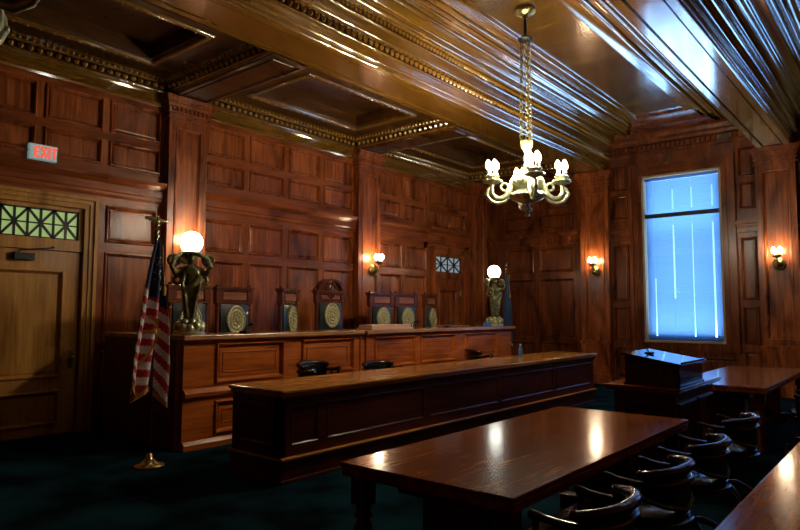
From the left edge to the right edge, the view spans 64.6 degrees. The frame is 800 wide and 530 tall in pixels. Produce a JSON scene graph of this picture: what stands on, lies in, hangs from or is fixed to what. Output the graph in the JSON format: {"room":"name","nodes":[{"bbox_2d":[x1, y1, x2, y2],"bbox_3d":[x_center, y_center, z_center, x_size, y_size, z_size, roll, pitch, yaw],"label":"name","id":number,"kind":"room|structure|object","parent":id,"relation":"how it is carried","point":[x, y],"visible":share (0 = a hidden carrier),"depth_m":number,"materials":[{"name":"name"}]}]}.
{"room":"courtroom","nodes":[
{"label":"courtroom","id":0,"kind":"room"},
{"bbox_2d":[0,45,487,431],"bbox_3d":[-3.232,-0.677,10.099,0.542,6.150,17.750,-3,-6,39],"label":"wall","id":1,"kind":"structure","parent":0,"point":[279,200],"depth_m":10.45,"materials":[{"name":"brown wood"}]},
{"bbox_2d":[27,143,57,162],"bbox_3d":[-4.658,-1.461,8.251,0.078,0.200,0.340,-3,-6,39],"label":"exit sign","id":2,"kind":"object","parent":1,"relation":"attached to","point":[35,151],"visible":1,"depth_m":8.22,"materials":[{"name":"grey plastic"}]},
{"bbox_2d":[0,185,98,440],"bbox_3d":[-4.801,0.616,8.066,0.300,3.160,1.680,-3,-6,39],"label":"door","id":3,"kind":"structure","parent":1,"relation":"in","point":[43,234],"depth_m":8.26,"materials":[{"name":"brown wood"}]},
{"bbox_2d":[0,203,78,240],"bbox_3d":[-4.795,-0.556,8.152,0.028,0.408,1.288,-3,-6,39],"label":"grille","id":4,"kind":"object","parent":3,"relation":"attached to","point":[20,221],"depth_m":8.25,"materials":[{"name":"black metal"}]},
{"bbox_2d":[91,416,99,429],"bbox_3d":[-3.254,2.244,9.729,0.030,0.170,17.500,-3,-6,39],"label":"baseboard","id":5,"kind":"structure","parent":1,"relation":"attached to","point":[95,421],"depth_m":8.62,"materials":[{"name":"brown wood"}]},
{"bbox_2d":[99,392,102,429],"bbox_3d":[-1.041,2.173,10.921,1.940,0.500,7.380,-3,-6,39],"label":"trim","id":6,"kind":"structure","parent":1,"relation":"attached to","point":[101,393],"depth_m":8.66,"materials":[{"name":"brown wood"}]},
{"bbox_2d":[166,282,212,333],"bbox_3d":[-2.694,0.975,8.391,0.618,1.503,0.666,-4,-6,42],"label":"chair","id":7,"kind":"object","parent":6,"relation":"on","point":[173,291],"visible":0.27,"depth_m":8.44,"materials":[{"name":"brown wood"}]},
{"bbox_2d":[172,304,204,333],"bbox_3d":[-2.850,0.852,8.543,0.095,0.650,0.470,-4,-6,42],"label":"cushion","id":8,"kind":"object","parent":7,"relation":"on","point":[177,310],"depth_m":8.43,"materials":[{"name":"green leather"}]},
{"bbox_2d":[212,284,254,332],"bbox_3d":[-2.224,1.018,8.960,0.618,1.503,0.666,-3,-6,39],"label":"chair","id":9,"kind":"object","parent":6,"relation":"on","point":[228,318],"visible":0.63,"depth_m":9.04,"materials":[{"name":"brown wood"}]},
{"bbox_2d":[219,304,247,332],"bbox_3d":[-2.387,0.895,9.104,0.095,0.650,0.470,-3,-6,39],"label":"cushion","id":10,"kind":"object","parent":9,"relation":"on","point":[232,318],"depth_m":9.03,"materials":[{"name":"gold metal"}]},
{"bbox_2d":[275,286,300,330],"bbox_3d":[-1.517,1.084,9.812,0.618,1.503,0.666,-1,-4,15],"label":"chair","id":11,"kind":"object","parent":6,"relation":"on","point":[287,299],"visible":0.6,"depth_m":9.74,"materials":[{"name":"brown wood"}]},
{"bbox_2d":[282,305,296,330],"bbox_3d":[-1.720,0.955,9.878,0.095,0.650,0.470,-1,-4,15],"label":"cushion","id":12,"kind":"object","parent":11,"relation":"on","point":[289,312],"depth_m":9.76,"materials":[{"name":"green leather"}]},
{"bbox_2d":[311,279,346,329],"bbox_3d":[-1.014,1.050,10.429,0.618,1.666,0.703,-4,-6,44],"label":"chair","id":13,"kind":"object","parent":6,"relation":"on","point":[328,316],"visible":0.61,"depth_m":10.54,"materials":[{"name":"brown wood"}]},
{"bbox_2d":[318,303,340,329],"bbox_3d":[-1.166,0.984,10.582,0.095,0.700,0.470,-4,-6,44],"label":"cushion","id":14,"kind":"object","parent":13,"relation":"on","point":[329,314],"depth_m":10.51,"materials":[{"name":"green leather"}]},
{"bbox_2d":[365,290,395,324],"bbox_3d":[-0.181,1.209,11.431,0.618,1.503,0.666,-4,-6,44],"label":"chair","id":15,"kind":"object","parent":6,"relation":"on","point":[376,314],"visible":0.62,"depth_m":11.52,"materials":[{"name":"brown wood"}]},
{"bbox_2d":[372,306,390,324],"bbox_3d":[-0.333,1.086,11.588,0.095,0.650,0.470,-4,-6,44],"label":"cushion","id":16,"kind":"object","parent":15,"relation":"on","point":[380,315],"depth_m":11.51,"materials":[{"name":"green leather"}]},
{"bbox_2d":[393,291,419,326],"bbox_3d":[0.271,1.251,11.978,0.666,1.503,0.618,4,-6,-45],"label":"chair","id":17,"kind":"object","parent":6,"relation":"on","point":[402,315],"visible":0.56,"depth_m":12.08,"materials":[{"name":"brown wood"}]},
{"bbox_2d":[397,307,414,325],"bbox_3d":[0.122,1.129,12.137,0.470,0.650,0.095,4,-6,-45],"label":"cushion","id":18,"kind":"object","parent":17,"relation":"on","point":[405,315],"depth_m":12.07,"materials":[{"name":"green leather"}]},
{"bbox_2d":[421,292,438,326],"bbox_3d":[0.818,1.302,12.639,0.618,1.503,0.666,-2,-5,23],"label":"chair","id":19,"kind":"object","parent":6,"relation":"on","point":[429,301],"visible":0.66,"depth_m":12.59,"materials":[{"name":"brown wood"}]},
{"bbox_2d":[426,307,435,326],"bbox_3d":[0.625,1.175,12.733,0.095,0.650,0.470,-2,-5,23],"label":"cushion","id":20,"kind":"object","parent":19,"relation":"on","point":[430,311],"depth_m":12.60,"materials":[{"name":"green leather"}]},
{"bbox_2d":[179,249,187,262],"bbox_3d":[-3.169,-0.254,9.592,0.260,0.449,0.240,-3,-6,39],"label":"wall sconce","id":21,"kind":"object","parent":1,"relation":"attached to","point":[183,259],"visible":0.09,"depth_m":9.60,"materials":[{"name":"gold metal"}]},
{"bbox_2d":[161,92,216,303],"bbox_3d":[-3.304,-0.121,9.693,0.275,4.880,0.850,-3,-6,39],"label":"pilaster","id":22,"kind":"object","parent":1,"relation":"attached to","point":[187,120],"depth_m":9.72,"materials":[{"name":"brown wood"}]},
{"bbox_2d":[8,3,551,178],"bbox_3d":[-2.579,-2.776,8.967,2.456,0.149,16.546,-3,-6,39],"label":"trim","id":23,"kind":"structure","parent":1,"relation":"attached to","point":[10,41],"depth_m":9.52,"materials":[{"name":"brown wood"}]},
{"bbox_2d":[352,148,386,328],"bbox_3d":[-0.652,0.126,12.902,0.275,4.880,0.850,-3,-6,39],"label":"trim","id":24,"kind":"structure","parent":1,"relation":"attached to","point":[368,165],"depth_m":12.85,"materials":[{"name":"brown wood"}]},
{"bbox_2d":[369,254,383,275],"bbox_3d":[-0.454,-0.001,12.877,0.260,0.449,0.240,-3,-6,39],"label":"wall sconce","id":25,"kind":"object","parent":1,"relation":"attached to","point":[373,269],"visible":1,"depth_m":12.87,"materials":[{"name":"gold metal"}]},
{"bbox_2d":[430,245,469,324],"bbox_3d":[1.148,1.171,15.265,0.300,3.160,1.510,-3,-6,39],"label":"door","id":26,"kind":"structure","parent":1,"relation":"in","point":[449,267],"depth_m":15.40,"materials":[{"name":"brown wood"}]},
{"bbox_2d":[436,256,459,273],"bbox_3d":[1.154,-0.001,15.350,0.028,0.408,1.118,-3,-6,39],"label":"grille","id":27,"kind":"object","parent":26,"relation":"attached to","point":[444,264],"depth_m":15.35,"materials":[{"name":"black metal"}]},
{"bbox_2d":[466,182,489,324],"bbox_3d":[2.000,0.374,16.110,0.275,4.880,0.850,-3,-6,39],"label":"trim","id":28,"kind":"structure","parent":1,"relation":"attached to","point":[476,198],"depth_m":16.08,"materials":[{"name":"brown wood"}]},
{"bbox_2d":[0,383,799,529],"bbox_3d":[1.316,2.123,6.059,12.250,0.120,18.150,-3,-6,39],"label":"floor","id":29,"kind":"structure","parent":0,"point":[71,480],"depth_m":5.65,"materials":[{"name":"teal carpet"}]},
{"bbox_2d":[130,215,169,469],"bbox_3d":[-2.642,0.773,6.555,0.309,2.629,0.600,-1,-5,21],"label":"flag","id":30,"kind":"object","parent":29,"relation":"on","point":[151,360],"visible":1,"depth_m":6.62,"materials":[{"name":"multicoloured fabric"}]},
{"bbox_2d":[101,325,514,451],"bbox_3d":[-0.822,1.746,10.773,2.065,1.330,7.600,-3,-6,39],"label":"bench","id":31,"kind":"object","parent":29,"relation":"on","point":[198,414],"visible":0.44,"depth_m":8.19,"materials":[{"name":"brown wood"}]},
{"bbox_2d":[167,231,214,334],"bbox_3d":[-2.546,0.214,7.707,0.411,1.258,0.461,-2,-5,28],"label":"lamp","id":32,"kind":"object","parent":31,"relation":"on","point":[190,276],"visible":1,"depth_m":7.65,"materials":[{"name":"brown metal"}]},
{"bbox_2d":[239,322,254,332],"bbox_3d":[-1.992,0.816,8.277,0.194,0.145,0.100,-2,-5,22],"label":"desk microphone","id":33,"kind":"object","parent":31,"relation":"on","point":[251,323],"visible":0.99,"depth_m":8.25,"materials":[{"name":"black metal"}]},
{"bbox_2d":[102,325,514,340],"bbox_3d":[-0.820,1.113,10.820,2.065,0.060,7.600,-3,-6,39],"label":"countertop","id":34,"kind":"structure","parent":31,"relation":"on","point":[439,328],"depth_m":8.85,"materials":[{"name":"brown wood"}]},
{"bbox_2d":[356,324,412,329],"bbox_3d":[-0.234,1.010,10.331,0.340,0.075,1.040,-3,-6,39],"label":"board","id":35,"kind":"object","parent":31,"relation":"on","point":[377,326],"visible":1,"depth_m":10.11,"materials":[{"name":"beige wood"}]},
{"bbox_2d":[483,322,490,325],"bbox_3d":[1.772,1.202,12.868,0.100,0.080,0.140,-3,-6,39],"label":"tissue box","id":36,"kind":"object","parent":31,"relation":"on","point":[484,323],"visible":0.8,"depth_m":12.82,"materials":[{"name":"blue cardboard"}]},
{"bbox_2d":[483,265,505,325],"bbox_3d":[1.978,0.635,13.179,0.411,1.258,0.461,-1,-5,19],"label":"lamp","id":37,"kind":"object","parent":31,"relation":"on","point":[495,292],"visible":0.98,"depth_m":13.11,"materials":[{"name":"brown metal"}]},
{"bbox_2d":[296,360,340,376],"bbox_3d":[-1.049,1.728,8.159,0.526,0.972,0.586,-2,-5,31],"label":"chair","id":38,"kind":"object","parent":29,"relation":"on","point":[306,368],"visible":0.34,"depth_m":8.34,"materials":[{"name":"black leather"}]},
{"bbox_2d":[361,360,402,370],"bbox_3d":[-0.262,1.850,9.203,0.586,0.890,0.526,4,-6,-45],"label":"chair","id":39,"kind":"object","parent":29,"relation":"on","point":[374,364],"visible":0.34,"depth_m":9.40,"materials":[{"name":"black leather"}]},
{"bbox_2d":[228,351,596,485],"bbox_3d":[0.928,1.843,8.949,0.850,0.870,7.370,-3,-6,39],"label":"counter","id":40,"kind":"object","parent":29,"relation":"on","point":[290,430],"depth_m":7.04,"materials":[{"name":"brown wood"}]},
{"bbox_2d":[228,351,596,397],"bbox_3d":[0.928,1.444,8.979,0.850,0.070,7.370,-3,-6,39],"label":"countertop","id":41,"kind":"structure","parent":40,"relation":"on","point":[309,385],"depth_m":7.47,"materials":[{"name":"brown wood"}]},
{"bbox_2d":[518,344,522,356],"bbox_3d":[2.012,1.425,10.574,0.068,0.212,0.066,-3,-6,39],"label":"water bottle","id":42,"kind":"object","parent":40,"relation":"on","point":[520,352],"visible":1,"depth_m":10.55,"materials":[{"name":"blue plastic"}]},
{"bbox_2d":[464,348,492,359],"bbox_3d":[1.403,1.958,11.147,0.526,0.972,0.586,1,-4,-12],"label":"chair","id":43,"kind":"object","parent":29,"relation":"on","point":[471,354],"visible":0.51,"depth_m":10.93,"materials":[{"name":"brown leather"}]},
{"bbox_2d":[503,262,512,345],"bbox_3d":[2.386,1.300,14.350,0.310,2.771,0.570,-2,-5,22],"label":"flag","id":44,"kind":"object","parent":29,"relation":"on","point":[507,307],"visible":0.77,"depth_m":14.44,"materials":[{"name":"blue fabric"}]},
{"bbox_2d":[340,406,688,529],"bbox_3d":[0.976,1.547,4.272,1.105,0.760,2.800,-3,-6,39],"label":"table","id":45,"kind":"object","parent":29,"relation":"on","point":[482,477],"visible":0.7,"depth_m":3.61,"materials":[{"name":"brown wood"}]},
{"bbox_2d":[527,484,641,529],"bbox_3d":[0.884,1.460,3.044,0.526,0.748,0.586,-3,-5,38],"label":"chair","id":46,"kind":"object","parent":29,"relation":"on","point":[624,511],"visible":1,"depth_m":2.87,"materials":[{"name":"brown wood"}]},
{"bbox_2d":[602,455,695,529],"bbox_3d":[1.462,1.514,3.742,0.526,0.748,0.586,-4,-6,41],"label":"chair","id":47,"kind":"object","parent":29,"relation":"on","point":[667,496],"visible":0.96,"depth_m":3.52,"materials":[{"name":"black leather"}]},
{"bbox_2d":[604,375,721,478],"bbox_3d":[2.814,1.661,6.670,0.730,0.900,1.580,-3,-6,39],"label":"lectern stand","id":48,"kind":"object","parent":29,"relation":"on","point":[694,403],"visible":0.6,"depth_m":6.21,"materials":[{"name":"brown wood"}]},
{"bbox_2d":[620,346,705,387],"bbox_3d":[2.695,1.007,6.454,0.580,0.371,0.860,-3,-6,39],"label":"lectern","id":49,"kind":"object","parent":48,"relation":"on","point":[651,367],"visible":1,"depth_m":6.20,"materials":[{"name":"brown wood"}]},
{"bbox_2d":[656,433,731,529],"bbox_3d":[2.039,1.568,4.434,0.526,0.748,0.586,-3,-5,38],"label":"chair","id":50,"kind":"object","parent":29,"relation":"on","point":[711,471],"visible":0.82,"depth_m":4.22,"materials":[{"name":"black leather"}]},
{"bbox_2d":[693,412,760,504],"bbox_3d":[2.797,1.644,5.421,0.526,0.748,0.586,-4,-6,43],"label":"chair","id":51,"kind":"object","parent":29,"relation":"on","point":[744,445],"visible":0.7,"depth_m":5.21,"materials":[{"name":"black leather"}]},
{"bbox_2d":[703,365,799,454],"bbox_3d":[4.750,1.887,8.678,1.050,0.760,3.180,-3,-6,39],"label":"table","id":52,"kind":"object","parent":29,"relation":"on","point":[760,386],"visible":0.59,"depth_m":7.78,"materials":[{"name":"brown wood"}]},
{"bbox_2d":[714,441,799,529],"bbox_3d":[2.233,1.438,2.787,1.120,0.760,4.100,-3,-6,39],"label":"table","id":53,"kind":"object","parent":29,"relation":"on","point":[774,503],"visible":1,"depth_m":2.80,"materials":[{"name":"brown wood"}]},
{"bbox_2d":[784,389,799,453],"bbox_3d":[4.718,1.787,7.275,0.526,0.748,0.586,-3,-5,34],"label":"chair","id":54,"kind":"object","parent":29,"relation":"on","point":[794,413],"visible":0.99,"depth_m":7.23,"materials":[{"name":"black leather"}]},
{"bbox_2d":[1,0,799,186],"bbox_3d":[1.345,-3.482,6.500,12.250,1.375,18.100,-3,-6,39],"label":"ceiling","id":55,"kind":"structure","parent":0,"point":[611,69],"depth_m":9.24,"materials":[{"name":"brown wood"}]},
{"bbox_2d":[0,0,39,44],"bbox_3d":[-2.481,-2.528,3.519,0.913,2.639,0.913,-4,-6,45],"label":"chandelier","id":56,"kind":"object","parent":55,"relation":"hanging from","point":[14,6],"visible":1,"depth_m":3.43,"materials":[{"name":"gold metal"}]},
{"bbox_2d":[483,5,571,216],"bbox_3d":[1.686,-2.047,8.459,0.913,2.839,0.913,-4,-6,45],"label":"chandelier","id":57,"kind":"object","parent":55,"relation":"hanging from","point":[526,184],"visible":1,"depth_m":8.35,"materials":[{"name":"gold metal"}]},
{"bbox_2d":[487,114,799,376],"bbox_3d":[6.872,-0.458,13.045,12.200,6.100,0.640,-3,-6,39],"label":"wall","id":58,"kind":"structure","parent":0,"point":[541,250],"depth_m":14.30,"materials":[{"name":"brown wood"}]},
{"bbox_2d":[280,0,609,160],"bbox_3d":[-0.656,-3.107,7.960,0.170,0.367,17.432,-3,-6,39],"label":"trim","id":59,"kind":"structure","parent":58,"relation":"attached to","point":[289,2],"depth_m":9.73,"materials":[{"name":"brown wood"}]},
{"bbox_2d":[588,257,599,276],"bbox_3d":[4.441,0.045,14.544,0.240,0.449,0.260,-3,-6,39],"label":"wall sconce","id":60,"kind":"object","parent":58,"relation":"attached to","point":[595,271],"visible":1,"depth_m":14.55,"materials":[{"name":"gold metal"}]},
{"bbox_2d":[573,169,614,383],"bbox_3d":[4.536,0.271,14.675,0.870,4.880,0.275,-3,-6,39],"label":"pilaster","id":61,"kind":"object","parent":58,"relation":"attached to","point":[594,187],"depth_m":14.63,"materials":[{"name":"brown wood"}]},
{"bbox_2d":[615,376,624,380],"bbox_3d":[6.816,2.493,12.740,11.670,0.170,0.030,-3,-6,39],"label":"baseboard","id":62,"kind":"structure","parent":58,"relation":"attached to","point":[616,377],"depth_m":14.28,"materials":[{"name":"brown wood"}]},
{"bbox_2d":[641,167,726,343],"bbox_3d":[6.129,-0.171,13.681,1.640,3.680,0.370,-3,-6,39],"label":"window","id":63,"kind":"structure","parent":58,"relation":"in","point":[643,183],"depth_m":13.83,"materials":[{"name":"beige"}]},
{"bbox_2d":[645,171,723,341],"bbox_3d":[6.120,-0.167,13.670,1.515,3.570,0.060,-3,-6,39],"label":"blind","id":64,"kind":"object","parent":63,"relation":"attached to","point":[675,317],"visible":0.99,"depth_m":13.66,"materials":[{"name":"blue fabric"}]},
{"bbox_2d":[702,0,799,131],"bbox_3d":[2.199,-3.277,5.613,0.170,0.367,17.432,-3,-6,39],"label":"trim","id":65,"kind":"structure","parent":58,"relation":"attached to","point":[707,3],"depth_m":9.04,"materials":[{"name":"brown wood"}]},
{"bbox_2d":[748,142,799,398],"bbox_3d":[7.391,0.101,12.328,0.870,4.880,0.275,-3,-6,39],"label":"pilaster","id":66,"kind":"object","parent":58,"relation":"attached to","point":[775,166],"depth_m":12.32,"materials":[{"name":"brown wood"}]},
{"bbox_2d":[771,246,785,270],"bbox_3d":[7.281,-0.124,12.210,0.240,0.449,0.260,-3,-6,39],"label":"wall sconce","id":67,"kind":"object","parent":58,"relation":"attached to","point":[778,264],"visible":1,"depth_m":12.23,"materials":[{"name":"gold metal"}]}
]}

